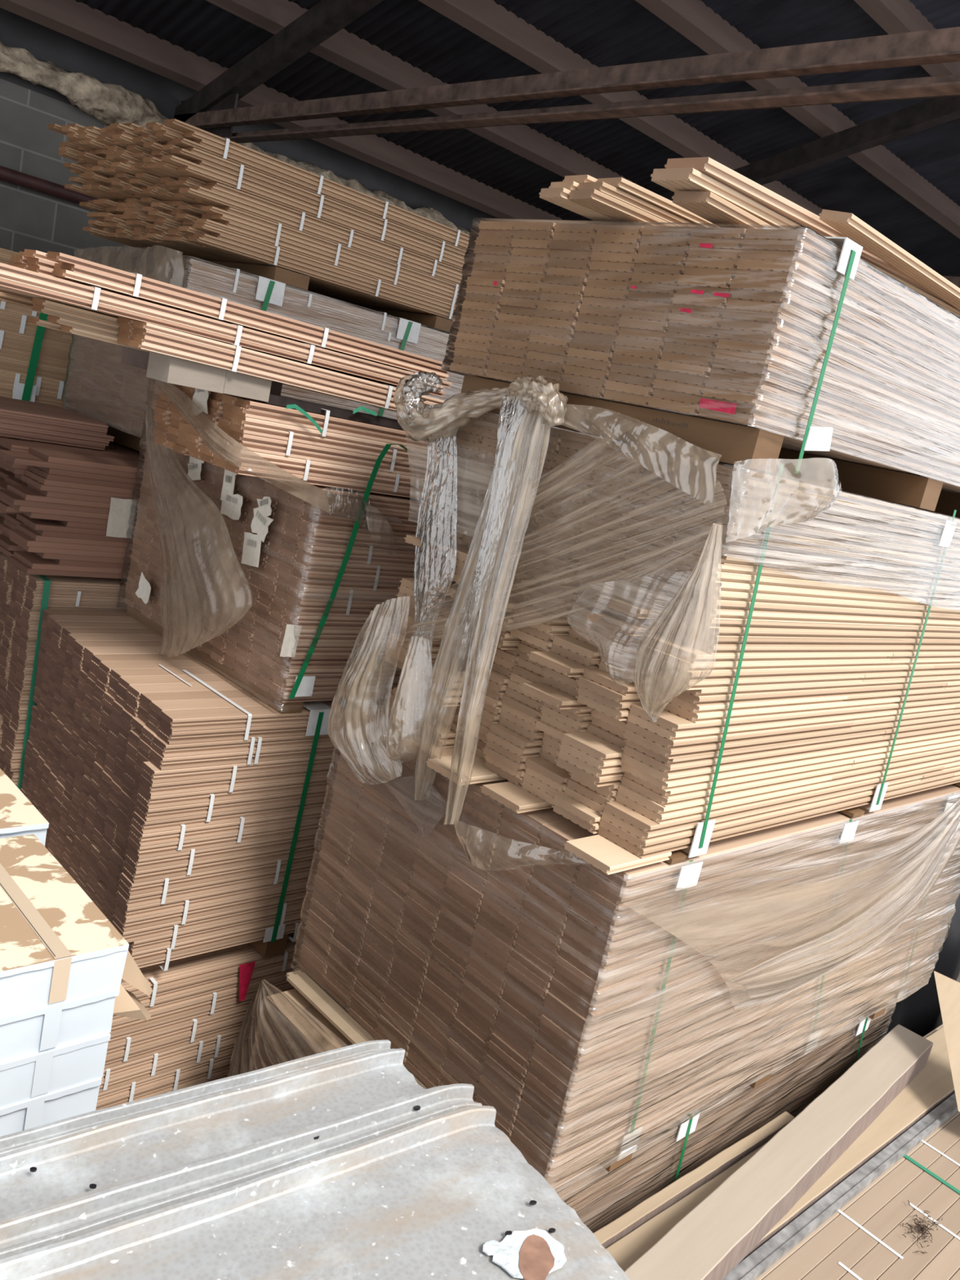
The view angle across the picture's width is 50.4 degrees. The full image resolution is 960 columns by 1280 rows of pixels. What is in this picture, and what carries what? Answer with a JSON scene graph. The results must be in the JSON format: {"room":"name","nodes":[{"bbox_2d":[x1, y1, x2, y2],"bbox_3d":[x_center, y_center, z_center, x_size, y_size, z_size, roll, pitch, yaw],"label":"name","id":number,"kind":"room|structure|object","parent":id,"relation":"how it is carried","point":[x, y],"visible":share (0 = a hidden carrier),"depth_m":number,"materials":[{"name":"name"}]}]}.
{"room":"warehouse","nodes":[
{"label":"warehouse","id":0,"kind":"room"},
{"bbox_2d":[0,78,791,480],"bbox_3d":[-1.524,-1.141,7.254,18.000,3.810,0.200,0,17,-45],"label":"wall","id":1,"kind":"structure","parent":0,"point":[30,219],"depth_m":5.60,"materials":[{"name":"concrete"}]},
{"bbox_2d":[0,165,98,204],"bbox_3d":[-1.832,-2.483,6.152,12.000,0.068,0.068,0,17,-45],"label":"pipe","id":2,"kind":"object","parent":1,"relation":"attached to","point":[7,175],"visible":0.02,"depth_m":5.57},
{"bbox_2d":[0,40,168,130],"bbox_3d":[-3.178,-2.993,4.573,3.860,0.247,0.243,0,17,-45],"label":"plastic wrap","id":3,"kind":"object","parent":1,"relation":"on","point":[108,103],"visible":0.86,"depth_m":5.53,"materials":[{"name":"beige plastic"}]},
{"bbox_2d":[0,7,497,231],"bbox_3d":[-1.033,-3.126,6.771,18.000,0.390,0.055,0,17,-45],"label":"trim","id":4,"kind":"structure","parent":1,"relation":"attached to","point":[68,53],"depth_m":5.93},
{"bbox_2d":[232,131,474,235],"bbox_3d":[-0.084,-2.978,7.601,4.480,0.250,0.245,0,17,-45],"label":"roll","id":5,"kind":"object","parent":1,"relation":"on","point":[429,213],"visible":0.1,"depth_m":6.82,"materials":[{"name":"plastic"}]},
{"bbox_2d":[171,0,959,143],"bbox_3d":[0.336,-2.992,3.861,0.135,1.928,5.790,0,17,-45],"label":"roof truss","id":6,"kind":"object","parent":1,"relation":"on","point":[213,109],"visible":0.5,"depth_m":3.85,"materials":[{"name":"wood"}]},
{"bbox_2d":[585,95,959,288],"bbox_3d":[2.437,-2.975,5.931,0.135,1.928,5.790,0,17,-45],"label":"roof beam","id":7,"kind":"structure","parent":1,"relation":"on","point":[935,111],"depth_m":6.11,"materials":[{"name":"wood"}]},
{"bbox_2d":[75,0,959,275],"bbox_3d":[0.995,-3.239,4.555,17.576,1.848,6.101,0,17,-45],"label":"ceiling","id":8,"kind":"structure","parent":0,"point":[603,33],"depth_m":5.92,"materials":[{"name":"metal"}]},
{"bbox_2d":[0,0,561,222],"bbox_3d":[-0.946,-3.194,6.399,17.400,0.170,0.129,0,17,-45],"label":"purlin","id":9,"kind":"object","parent":8,"relation":"attached to","point":[73,19],"visible":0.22,"depth_m":5.79,"materials":[{"name":"brown wood"}]},
{"bbox_2d":[205,0,648,190],"bbox_3d":[-0.397,-3.186,5.841,17.400,0.170,0.129,0,17,-45],"label":"purlin","id":10,"kind":"object","parent":8,"relation":"attached to","point":[345,50],"visible":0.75,"depth_m":5.72,"materials":[{"name":"brown wood"}]},
{"bbox_2d":[417,0,822,217],"bbox_3d":[0.124,-3.178,5.313,17.400,0.170,0.129,0,17,-45],"label":"purlin","id":11,"kind":"object","parent":8,"relation":"attached to","point":[491,21],"visible":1,"depth_m":5.56,"materials":[{"name":"brown wood"}]},
{"bbox_2d":[635,0,959,239],"bbox_3d":[0.651,-3.170,4.778,17.400,0.170,0.129,0,17,-45],"label":"purlin","id":12,"kind":"object","parent":8,"relation":"attached to","point":[698,23],"visible":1,"depth_m":6.06,"materials":[{"name":"brown wood"}]},
{"bbox_2d":[853,0,959,76],"bbox_3d":[1.179,-3.162,4.242,17.400,0.170,0.129,0,17,-45],"label":"purlin","id":13,"kind":"object","parent":8,"relation":"attached to","point":[894,16],"visible":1,"depth_m":5.13,"materials":[{"name":"brown wood"}]},
{"bbox_2d":[956,972,959,982],"bbox_3d":[2.074,2.511,3.574,18.000,0.100,12.600,0,17,-45],"label":"floor","id":14,"kind":"structure","parent":0,"point":[958,977],"depth_m":6.23,"materials":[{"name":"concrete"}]},
{"bbox_2d":[95,932,302,1110],"bbox_3d":[-0.968,1.269,4.049,1.939,0.780,1.120,0,17,-45],"label":"stack","id":15,"kind":"object","parent":14,"relation":"on","point":[197,1006],"visible":0.15,"depth_m":3.28,"materials":[{"name":"beige wood"}]},
{"bbox_2d":[20,608,390,970],"bbox_3d":[-0.636,0.472,4.053,2.069,0.880,1.147,0,17,-45],"label":"stack","id":16,"kind":"object","parent":15,"relation":"on","point":[184,806],"visible":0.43,"depth_m":3.21,"materials":[{"name":"beige wood"}]},
{"bbox_2d":[145,404,253,657],"bbox_3d":[-0.972,-0.309,3.312,0.064,0.797,0.870,0,17,-45],"label":"film","id":17,"kind":"object","parent":16,"relation":"on","point":[198,517],"visible":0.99,"depth_m":3.25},
{"bbox_2d":[116,377,424,713],"bbox_3d":[-0.277,-0.359,3.999,1.788,0.902,1.213,0,17,-45],"label":"stack","id":18,"kind":"object","parent":16,"relation":"on","point":[313,576],"visible":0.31,"depth_m":3.23,"materials":[{"name":"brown wood"}]},
{"bbox_2d":[153,383,435,499],"bbox_3d":[-0.170,-0.639,3.586,1.852,0.234,0.532,0,17,-45],"label":"stack","id":19,"kind":"object","parent":18,"relation":"on","point":[345,454],"visible":0.36,"depth_m":2.97,"materials":[{"name":"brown wood"}]},
{"bbox_2d":[120,346,282,395],"bbox_3d":[-0.897,-0.852,3.217,0.090,0.075,0.870,0,17,-45],"label":"wood block","id":20,"kind":"object","parent":19,"relation":"on","point":[138,358],"visible":0.21,"depth_m":3.39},
{"bbox_2d":[0,288,353,377],"bbox_3d":[-0.996,-0.954,3.049,1.498,0.082,0.232,1,16,-45],"label":"bundle","id":21,"kind":"object","parent":20,"relation":"on","point":[6,295],"visible":0.02,"depth_m":2.69,"materials":[{"name":"brown wood"}]},
{"bbox_2d":[26,297,413,415],"bbox_3d":[-0.668,-0.802,2.980,1.259,0.064,0.157,2,16,-45],"label":"bundle","id":22,"kind":"object","parent":20,"relation":"on","point":[63,317],"visible":0.41,"depth_m":2.56,"materials":[{"name":"brown wood"}]},
{"bbox_2d":[146,351,271,402],"bbox_3d":[-0.723,-0.707,2.740,0.300,0.072,0.120,0,17,-45],"label":"wood block","id":23,"kind":"object","parent":19,"relation":"on","point":[162,367],"visible":0.79,"depth_m":2.67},
{"bbox_2d":[116,316,460,419],"bbox_3d":[-0.488,-0.755,2.944,1.103,0.068,0.163,2,16,-45],"label":"bundle","id":24,"kind":"object","parent":23,"relation":"on","point":[133,333],"visible":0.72,"depth_m":2.74,"materials":[{"name":"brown wood"}]},
{"bbox_2d":[0,262,452,396],"bbox_3d":[-0.842,-0.849,2.688,1.827,0.052,0.313,1,16,-45],"label":"bundle","id":25,"kind":"object","parent":24,"relation":"on","point":[12,278],"visible":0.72,"depth_m":2.61,"materials":[{"name":"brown wood"}]},
{"bbox_2d":[8,248,448,380],"bbox_3d":[-0.650,-0.914,2.936,1.279,0.054,0.388,1,16,-45],"label":"bundle","id":26,"kind":"object","parent":25,"relation":"on","point":[56,264],"visible":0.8,"depth_m":2.65,"materials":[{"name":"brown wood"}]},
{"bbox_2d":[154,380,361,513],"bbox_3d":[-0.661,-0.583,3.050,0.471,0.287,0.630,0,17,-45],"label":"film","id":27,"kind":"object","parent":19,"relation":"attached to","point":[221,444],"visible":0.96,"depth_m":2.87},
{"bbox_2d":[257,393,437,435],"bbox_3d":[-0.017,-0.668,3.406,1.650,0.026,0.040,0,17,-45],"label":"board","id":28,"kind":"object","parent":19,"relation":"on","point":[273,399],"visible":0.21,"depth_m":2.99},
{"bbox_2d":[366,509,394,556],"bbox_3d":[-0.300,-0.334,3.118,0.151,0.158,0.015,0,17,-45],"label":"film","id":29,"kind":"object","parent":18,"relation":"attached to","point":[386,527],"visible":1,"depth_m":3.10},
{"bbox_2d":[252,988,896,1232],"bbox_3d":[0.371,1.619,3.470,2.179,0.921,0.973,0,17,-45],"label":"pack","id":30,"kind":"object","parent":14,"relation":"on","point":[602,1197],"visible":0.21,"depth_m":2.98,"materials":[{"name":"brown wood"}]},
{"bbox_2d":[226,979,346,1077],"bbox_3d":[-0.483,1.241,2.744,0.037,0.517,0.745,0,17,-45],"label":"film","id":31,"kind":"object","parent":30,"relation":"attached to","point":[314,1037],"visible":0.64,"depth_m":2.85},
{"bbox_2d":[285,705,959,1191],"bbox_3d":[0.641,0.768,3.362,2.231,0.867,1.062,0,17,-45],"label":"pack","id":32,"kind":"object","parent":30,"relation":"on","point":[589,1028],"visible":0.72,"depth_m":2.62,"materials":[{"name":"brown wood"}]},
{"bbox_2d":[381,776,447,834],"bbox_3d":[-0.180,0.408,2.628,0.014,0.148,0.280,0,17,-45],"label":"film","id":33,"kind":"object","parent":32,"relation":"attached to","point":[402,798],"visible":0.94,"depth_m":2.61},
{"bbox_2d":[383,405,959,875],"bbox_3d":[0.920,-0.057,3.176,2.409,0.904,0.932,0,17,-45],"label":"pack","id":34,"kind":"object","parent":32,"relation":"on","point":[833,685],"visible":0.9,"depth_m":2.40,"materials":[{"name":"brown wood"}]},
{"bbox_2d":[327,596,409,784],"bbox_3d":[-0.301,0.123,2.690,0.078,0.533,0.340,0,17,-45],"label":"film","id":35,"kind":"object","parent":34,"relation":"hanging from","point":[363,695],"visible":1,"depth_m":2.68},
{"bbox_2d":[386,636,412,762],"bbox_3d":[-0.190,0.155,2.568,0.065,0.338,0.144,0,17,-45],"label":"film","id":36,"kind":"object","parent":34,"relation":"hanging from","point":[401,699],"visible":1,"depth_m":2.55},
{"bbox_2d":[398,404,457,752],"bbox_3d":[-0.147,-0.143,2.619,0.031,0.902,0.288,1,17,-44],"label":"film","id":37,"kind":"object","parent":34,"relation":"hanging from","point":[436,480],"visible":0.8,"depth_m":2.61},
{"bbox_2d":[393,374,509,442],"bbox_3d":[-0.087,-0.568,2.539,0.387,0.176,0.098,23,16,40],"label":"film","id":38,"kind":"object","parent":34,"relation":"attached to","point":[449,418],"visible":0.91,"depth_m":2.53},
{"bbox_2d":[401,370,444,418],"bbox_3d":[-0.154,-0.623,2.605,0.092,0.129,0.093,0,17,-45],"label":"film","id":39,"kind":"object","parent":38,"relation":"attached to","point":[404,392],"visible":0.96,"depth_m":2.60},
{"bbox_2d":[406,445,533,538],"bbox_3d":[-0.050,-0.375,2.560,0.006,0.233,0.516,0,17,-45],"label":"film","id":40,"kind":"object","parent":34,"relation":"attached to","point":[482,475],"visible":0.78,"depth_m":2.57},
{"bbox_2d":[414,397,548,799],"bbox_3d":[-0.024,-0.070,2.451,0.058,1.038,0.171,0,17,-45],"label":"film","id":41,"kind":"object","parent":34,"relation":"hanging from","point":[421,768],"visible":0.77,"depth_m":2.48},
{"bbox_2d":[444,396,555,824],"bbox_3d":[0.023,-0.047,2.380,0.057,1.043,0.107,0,17,-45],"label":"film","id":42,"kind":"object","parent":34,"relation":"hanging from","point":[468,731],"visible":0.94,"depth_m":2.37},
{"bbox_2d":[398,419,726,644],"bbox_3d":[0.141,-0.185,2.332,0.022,0.687,0.875,0,17,-45],"label":"film","id":43,"kind":"object","parent":34,"relation":"attached to","point":[660,450],"visible":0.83,"depth_m":2.20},
{"bbox_2d":[561,417,706,499],"bbox_3d":[0.298,-0.405,2.154,0.011,0.146,0.520,0,17,-45],"label":"film","id":44,"kind":"object","parent":34,"relation":"attached to","point":[647,446],"visible":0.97,"depth_m":2.09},
{"bbox_2d":[568,569,702,685],"bbox_3d":[0.294,-0.050,2.146,0.042,0.283,0.311,0,17,-45],"label":"film","id":45,"kind":"object","parent":34,"relation":"hanging from","point":[606,587],"visible":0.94,"depth_m":2.14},
{"bbox_2d":[632,523,722,721],"bbox_3d":[0.386,-0.032,2.024,0.067,0.420,0.192,0,17,-45],"label":"film","id":46,"kind":"object","parent":34,"relation":"hanging from","point":[691,654],"visible":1,"depth_m":1.99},
{"bbox_2d":[440,217,959,516],"bbox_3d":[1.100,-0.681,3.050,2.370,0.463,0.969,0,17,-45],"label":"pack","id":47,"kind":"object","parent":34,"relation":"on","point":[790,348],"visible":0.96,"depth_m":2.21,"materials":[{"name":"brown wood"}]},
{"bbox_2d":[504,373,568,426],"bbox_3d":[0.122,-0.544,2.296,0.083,0.108,0.203,3,15,-39],"label":"film","id":48,"kind":"object","parent":47,"relation":"attached to","point":[540,388],"visible":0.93,"depth_m":2.26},
{"bbox_2d":[457,395,517,671],"bbox_3d":[0.016,-0.239,2.374,0.058,0.658,0.110,7,13,-26],"label":"film","id":49,"kind":"object","parent":48,"relation":"hanging from","point":[505,444],"visible":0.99,"depth_m":2.34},
{"bbox_2d":[538,187,628,225],"bbox_3d":[0.439,-0.938,2.407,0.750,0.019,0.077,2,16,-40],"label":"board","id":50,"kind":"object","parent":47,"relation":"on","point":[557,196],"visible":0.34,"depth_m":2.20,"materials":[{"name":"brown wood"}]},
{"bbox_2d":[548,181,578,190],"bbox_3d":[0.461,-0.957,2.420,0.750,0.019,0.077,2,16,-40],"label":"board","id":51,"kind":"object","parent":50,"relation":"on","point":[570,185],"visible":0.15,"depth_m":2.17,"materials":[{"name":"brown wood"}]},
{"bbox_2d":[562,174,597,183],"bbox_3d":[0.491,-0.973,2.425,0.750,0.019,0.077,2,16,-40],"label":"board","id":52,"kind":"object","parent":51,"relation":"on","point":[580,178],"visible":0.18,"depth_m":2.17,"materials":[{"name":"brown wood"}]},
{"bbox_2d":[568,188,666,226],"bbox_3d":[0.498,-0.914,2.361,0.750,0.019,0.077,2,16,-40],"label":"board","id":53,"kind":"object","parent":47,"relation":"on","point":[592,198],"visible":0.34,"depth_m":2.16,"materials":[{"name":"brown wood"}]},
{"bbox_2d":[577,181,700,226],"bbox_3d":[0.517,-0.934,2.370,0.750,0.019,0.077,2,16,-40],"label":"board","id":54,"kind":"object","parent":53,"relation":"on","point":[601,186],"visible":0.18,"depth_m":2.17,"materials":[{"name":"brown wood"}]},
{"bbox_2d":[596,177,714,227],"bbox_3d":[0.558,-0.950,2.386,0.750,0.019,0.077,2,16,-40],"label":"board","id":55,"kind":"object","parent":54,"relation":"on","point":[620,183],"visible":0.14,"depth_m":2.19,"materials":[{"name":"brown wood"}]},
{"bbox_2d":[671,191,777,229],"bbox_3d":[1.072,-0.856,2.629,1.900,0.021,0.088,-1,18,-45],"label":"board","id":56,"kind":"object","parent":47,"relation":"on","point":[707,205],"visible":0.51,"depth_m":1.99,"materials":[{"name":"brown wood"}]},
{"bbox_2d":[650,168,959,316],"bbox_3d":[1.046,-0.886,2.578,1.900,0.023,0.098,-1,18,-44],"label":"board","id":57,"kind":"object","parent":56,"relation":"on","point":[673,180],"visible":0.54,"depth_m":1.98,"materials":[{"name":"brown wood"}]},
{"bbox_2d":[664,156,955,307],"bbox_3d":[0.980,-0.901,2.468,1.600,0.025,0.103,0,18,-42],"label":"board","id":58,"kind":"object","parent":57,"relation":"on","point":[707,166],"visible":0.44,"depth_m":2.05,"materials":[{"name":"brown wood"}]},
{"bbox_2d":[818,208,959,310],"bbox_3d":[1.141,-0.869,2.522,1.200,0.026,0.074,0,18,-46],"label":"board","id":59,"kind":"object","parent":47,"relation":"on","point":[850,225],"visible":1,"depth_m":2.27,"materials":[{"name":"brown wood"}]},
{"bbox_2d":[728,457,841,540],"bbox_3d":[0.624,-0.278,2.053,0.401,0.201,0.053,0,17,-45],"label":"film","id":60,"kind":"object","parent":34,"relation":"attached to","point":[768,508],"visible":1,"depth_m":2.06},
{"bbox_2d":[635,798,959,1008],"bbox_3d":[0.933,0.749,2.828,1.872,0.519,0.032,1,17,-44],"label":"film","id":61,"kind":"object","parent":32,"relation":"attached to","point":[800,896],"visible":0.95,"depth_m":2.79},
{"bbox_2d":[728,810,959,997],"bbox_3d":[1.137,0.758,3.001,1.322,0.452,0.039,1,17,-44],"label":"film","id":62,"kind":"object","parent":32,"relation":"attached to","point":[953,850],"visible":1,"depth_m":2.95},
{"bbox_2d":[755,1024,959,1279],"bbox_3d":[1.805,2.094,3.221,3.942,0.729,1.462,0,17,-45],"label":"stack","id":63,"kind":"object","parent":14,"relation":"on","point":[864,1239],"visible":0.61,"depth_m":2.85,"materials":[{"name":"brown"}]},
{"bbox_2d":[593,1111,794,1248],"bbox_3d":[0.509,1.504,2.755,1.290,0.044,0.036,0,17,-45],"label":"plank","id":64,"kind":"object","parent":63,"relation":"on","point":[681,1188],"visible":0.76,"depth_m":2.80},
{"bbox_2d":[605,1026,955,1271],"bbox_3d":[0.987,1.553,3.060,2.520,0.029,0.207,0,17,-45],"label":"plank","id":65,"kind":"object","parent":63,"relation":"on","point":[933,1085],"visible":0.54,"depth_m":3.09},
{"bbox_2d":[624,1024,933,1279],"bbox_3d":[0.875,1.497,2.905,0.132,0.096,2.148,22,15,38],"label":"timber","id":66,"kind":"object","parent":65,"relation":"on","point":[716,1235],"visible":1,"depth_m":2.81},
{"bbox_2d":[723,1093,958,1279],"bbox_3d":[1.086,1.593,2.981,2.350,0.026,0.044,0,17,-45],"label":"plastic wrap","id":67,"kind":"object","parent":63,"relation":"on","point":[752,1267],"visible":1,"depth_m":2.91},
{"bbox_2d":[902,1200,942,1253],"bbox_3d":[1.240,1.655,2.869,0.098,0.015,0.209,19,13,27],"label":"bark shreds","id":68,"kind":"object","parent":63,"relation":"on","point":[923,1228],"visible":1,"depth_m":2.87,"materials":[{"name":"brown"}]},
{"bbox_2d":[933,970,959,1111],"bbox_3d":[1.768,1.428,3.382,0.632,0.306,0.328,19,14,28],"label":"plywood panel","id":69,"kind":"object","parent":63,"relation":"on","point":[948,988],"visible":1,"depth_m":3.51,"materials":[{"name":"brown wood"}]},
{"bbox_2d":[874,873,959,1043],"bbox_3d":[1.921,1.092,5.153,1.187,1.887,1.159,0,17,-45],"label":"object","id":70,"kind":"object","parent":14,"relation":"on","point":[920,1013],"visible":0.02,"depth_m":4.83,"materials":[{"name":"black"}]},
{"bbox_3d":[-1.571,0.864,5.073,2.044,0.870,1.098,0,17,-45],"label":"stack","id":71,"kind":"object","parent":14,"relation":"on","visible":0},
{"bbox_2d":[0,551,127,789],"bbox_3d":[-1.356,0.019,4.876,2.064,0.837,1.111,0,17,-45],"label":"stack","id":72,"kind":"object","parent":71,"relation":"on","point":[24,597],"visible":0.15,"depth_m":3.86,"materials":[{"name":"beige wood"}]},
{"bbox_2d":[0,435,145,578],"bbox_3d":[-1.233,-0.577,4.601,2.041,0.430,0.965,0,17,-45],"label":"pile","id":73,"kind":"object","parent":72,"relation":"on","point":[65,510],"visible":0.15,"depth_m":3.75,"materials":[{"name":"beige wood"}]},
{"bbox_2d":[0,396,114,450],"bbox_3d":[-1.874,-0.904,4.154,0.565,0.100,0.604,0,17,-45],"label":"stack","id":74,"kind":"object","parent":73,"relation":"on","point":[19,419],"visible":1,"depth_m":4.00,"materials":[{"name":"beige wood"}]},
{"bbox_2d":[62,246,617,453],"bbox_3d":[-0.518,-1.199,5.078,2.674,0.835,0.976,0,17,-45],"label":"pack","id":75,"kind":"object","parent":73,"relation":"on","point":[105,389],"visible":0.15,"depth_m":4.25,"materials":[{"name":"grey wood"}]},
{"bbox_2d":[74,244,184,288],"bbox_3d":[-1.453,-1.427,4.074,0.074,0.296,1.074,0,17,-45],"label":"film","id":76,"kind":"object","parent":75,"relation":"attached to","point":[168,257],"visible":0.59,"depth_m":3.85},
{"bbox_2d":[82,216,191,257],"bbox_3d":[-0.823,-1.749,5.098,2.284,0.066,0.335,0,17,-45],"label":"bundle","id":77,"kind":"object","parent":75,"relation":"on","point":[109,228],"visible":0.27,"depth_m":4.33,"materials":[{"name":"brown wood"}]},
{"bbox_2d":[79,198,128,220],"bbox_3d":[-0.800,-1.821,5.085,2.287,0.083,0.336,0,17,-45],"label":"bundle","id":78,"kind":"object","parent":77,"relation":"on","point":[105,207],"visible":0.18,"depth_m":4.32,"materials":[{"name":"brown wood"}]},
{"bbox_2d":[63,171,126,201],"bbox_3d":[-0.849,-1.897,5.010,2.280,0.066,0.334,0,17,-45],"label":"bundle","id":79,"kind":"object","parent":78,"relation":"on","point":[96,185],"visible":0.22,"depth_m":4.24,"materials":[{"name":"brown wood"}]},
{"bbox_2d":[57,146,115,176],"bbox_3d":[-0.860,-1.969,4.960,2.286,0.083,0.334,0,17,-45],"label":"bundle","id":80,"kind":"object","parent":79,"relation":"on","point":[87,161],"visible":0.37,"depth_m":4.19,"materials":[{"name":"brown wood"}]},
{"bbox_2d":[46,123,107,152],"bbox_3d":[-0.876,-2.043,4.912,2.276,0.066,0.334,0,17,-45],"label":"bundle","id":81,"kind":"object","parent":80,"relation":"on","point":[81,138],"visible":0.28,"depth_m":4.09,"materials":[{"name":"brown wood"}]},
{"bbox_2d":[124,219,396,311],"bbox_3d":[-0.565,-1.648,4.899,2.287,0.066,0.336,0,17,-45],"label":"bundle","id":82,"kind":"object","parent":75,"relation":"on","point":[144,232],"visible":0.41,"depth_m":4.22,"materials":[{"name":"brown wood"}]},
{"bbox_2d":[122,196,183,226],"bbox_3d":[-0.552,-1.723,4.886,2.281,0.083,0.336,0,17,-45],"label":"bundle","id":83,"kind":"object","parent":82,"relation":"on","point":[148,209],"visible":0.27,"depth_m":4.06,"materials":[{"name":"brown wood"}]},
{"bbox_2d":[106,172,173,201],"bbox_3d":[-0.598,-1.796,4.806,2.281,0.066,0.336,0,17,-45],"label":"bundle","id":84,"kind":"object","parent":83,"relation":"on","point":[143,184],"visible":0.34,"depth_m":4.01,"materials":[{"name":"brown wood"}]},
{"bbox_2d":[97,144,160,177],"bbox_3d":[-0.613,-1.870,4.757,2.284,0.083,0.336,0,17,-45],"label":"bundle","id":85,"kind":"object","parent":84,"relation":"on","point":[123,160],"visible":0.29,"depth_m":3.94,"materials":[{"name":"brown wood"}]},
{"bbox_2d":[96,122,143,149],"bbox_3d":[-0.638,-1.945,4.704,2.286,0.066,0.336,0,17,-45],"label":"bundle","id":86,"kind":"object","parent":85,"relation":"on","point":[120,135],"visible":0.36,"depth_m":3.85,"materials":[{"name":"brown wood"}]},
{"bbox_2d":[162,222,455,320],"bbox_3d":[-0.331,-1.548,4.679,2.286,0.070,0.341,0,17,-45],"label":"bundle","id":87,"kind":"object","parent":75,"relation":"on","point":[203,237],"visible":0.67,"depth_m":4.14,"materials":[{"name":"brown wood"}]},
{"bbox_2d":[170,200,459,304],"bbox_3d":[-0.303,-1.621,4.675,2.273,0.086,0.341,0,17,-45],"label":"bundle","id":88,"kind":"object","parent":87,"relation":"on","point":[228,219],"visible":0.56,"depth_m":4.10,"materials":[{"name":"brown wood"}]},
{"bbox_2d":[156,176,462,285],"bbox_3d":[-0.341,-1.697,4.609,2.288,0.070,0.340,0,17,-45],"label":"bundle","id":89,"kind":"object","parent":88,"relation":"on","point":[188,189],"visible":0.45,"depth_m":4.02,"materials":[{"name":"brown wood"}]},
{"bbox_2d":[133,142,466,270],"bbox_3d":[-0.384,-1.770,4.530,2.285,0.086,0.341,0,17,-45],"label":"bundle","id":90,"kind":"object","parent":89,"relation":"on","point":[171,161],"visible":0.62,"depth_m":3.96,"materials":[{"name":"brown wood"}]},
{"bbox_2d":[132,118,469,250],"bbox_3d":[-0.378,-1.844,4.506,2.277,0.070,0.341,0,17,-45],"label":"bundle","id":91,"kind":"object","parent":90,"relation":"on","point":[185,135],"visible":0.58,"depth_m":3.95,"materials":[{"name":"brown wood"}]},
{"bbox_3d":[-1.186,1.509,2.111,0.586,1.035,0.504,0,17,-45],"label":"pile","id":92,"kind":"object","parent":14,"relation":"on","visible":0},
{"bbox_3d":[-1.069,0.974,1.971,0.419,0.096,0.468,0,17,-45],"label":"carton","id":93,"kind":"object","parent":92,"relation":"on","visible":0},
{"bbox_3d":[-1.049,0.885,1.952,0.425,0.096,0.468,0,17,-45],"label":"carton","id":94,"kind":"object","parent":93,"relation":"on","visible":0},
{"bbox_2d":[0,1078,102,1136],"bbox_3d":[-1.025,0.796,1.936,0.427,0.096,0.468,0,17,-45],"label":"carton","id":95,"kind":"object","parent":94,"relation":"on","point":[80,1099],"visible":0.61,"depth_m":1.86,"materials":[{"name":"white cardboard"}]},
{"bbox_2d":[0,1032,111,1108],"bbox_3d":[-1.006,0.707,1.916,0.432,0.096,0.468,0,17,-45],"label":"carton","id":96,"kind":"object","parent":95,"relation":"on","point":[32,1076],"visible":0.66,"depth_m":1.84,"materials":[{"name":"white cardboard"}]},
{"bbox_2d":[0,989,119,1062],"bbox_3d":[-0.985,0.617,1.898,0.434,0.096,0.468,0,17,-45],"label":"carton","id":97,"kind":"object","parent":96,"relation":"on","point":[26,1033],"visible":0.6,"depth_m":1.81,"materials":[{"name":"white cardboard"}]},
{"bbox_2d":[0,834,128,1017],"bbox_3d":[-0.962,0.528,1.882,0.438,0.097,0.468,0,17,-45],"label":"carton","id":98,"kind":"object","parent":97,"relation":"on","point":[57,946],"visible":1,"depth_m":1.85,"materials":[{"name":"white cardboard"}]},
{"bbox_2d":[112,951,152,1020],"bbox_3d":[-0.696,0.651,1.994,0.102,0.154,0.140,0,17,-45],"label":"flap","id":99,"kind":"object","parent":98,"relation":"attached to","point":[126,1004],"visible":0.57,"depth_m":1.96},
{"bbox_3d":[-1.435,1.235,2.437,0.486,1.316,0.424,0,17,-45],"label":"pile","id":100,"kind":"object","parent":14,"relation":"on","visible":0},
{"bbox_3d":[-1.283,0.551,2.289,0.398,0.096,0.458,0,17,-45],"label":"carton","id":101,"kind":"object","parent":100,"relation":"on","visible":0},
{"bbox_3d":[-1.262,0.462,2.270,0.400,0.096,0.458,0,17,-45],"label":"carton","id":102,"kind":"object","parent":101,"relation":"on","visible":0},
{"bbox_2d":[0,768,48,846],"bbox_3d":[-1.242,0.372,2.251,0.399,0.097,0.458,0,17,-45],"label":"carton","id":103,"kind":"object","parent":102,"relation":"on","point":[19,816],"visible":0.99,"depth_m":2.23,"materials":[{"name":"white cardboard"}]},
{"bbox_3d":[-0.510,1.601,1.303,0.837,1.484,0.604,0,17,-45],"label":"pile","id":104,"kind":"object","parent":14,"relation":"on","visible":0},
{"bbox_2d":[0,1040,426,1217],"bbox_3d":[-0.470,0.763,1.397,1.070,0.038,0.375,2,16,-40],"label":"metal sheet","id":105,"kind":"object","parent":104,"relation":"on","point":[117,1144],"visible":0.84,"depth_m":1.56,"materials":[{"name":"metal"}]},
{"bbox_2d":[0,1083,630,1279],"bbox_3d":[-0.237,0.849,1.194,1.075,0.050,0.823,3,16,-39],"label":"metal sheet","id":106,"kind":"object","parent":104,"relation":"on","point":[424,1184],"visible":1,"depth_m":1.44,"materials":[{"name":"metal"}]},
{"bbox_3d":[-2.339,-0.038,5.661,2.042,2.021,0.964,0,17,-45],"label":"stack","id":107,"kind":"object","parent":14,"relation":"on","visible":0},
{"bbox_3d":[-2.088,-1.063,5.413,2.043,0.128,0.909,0,17,-45],"label":"stack","id":108,"kind":"object","parent":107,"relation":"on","visible":0},
{"bbox_2d":[0,247,84,414],"bbox_3d":[-2.194,-1.511,5.241,2.442,0.770,1.036,0,17,-45],"label":"stack","id":109,"kind":"object","parent":108,"relation":"on","point":[33,358],"visible":0.25,"depth_m":4.71,"materials":[{"name":"brown wood"}]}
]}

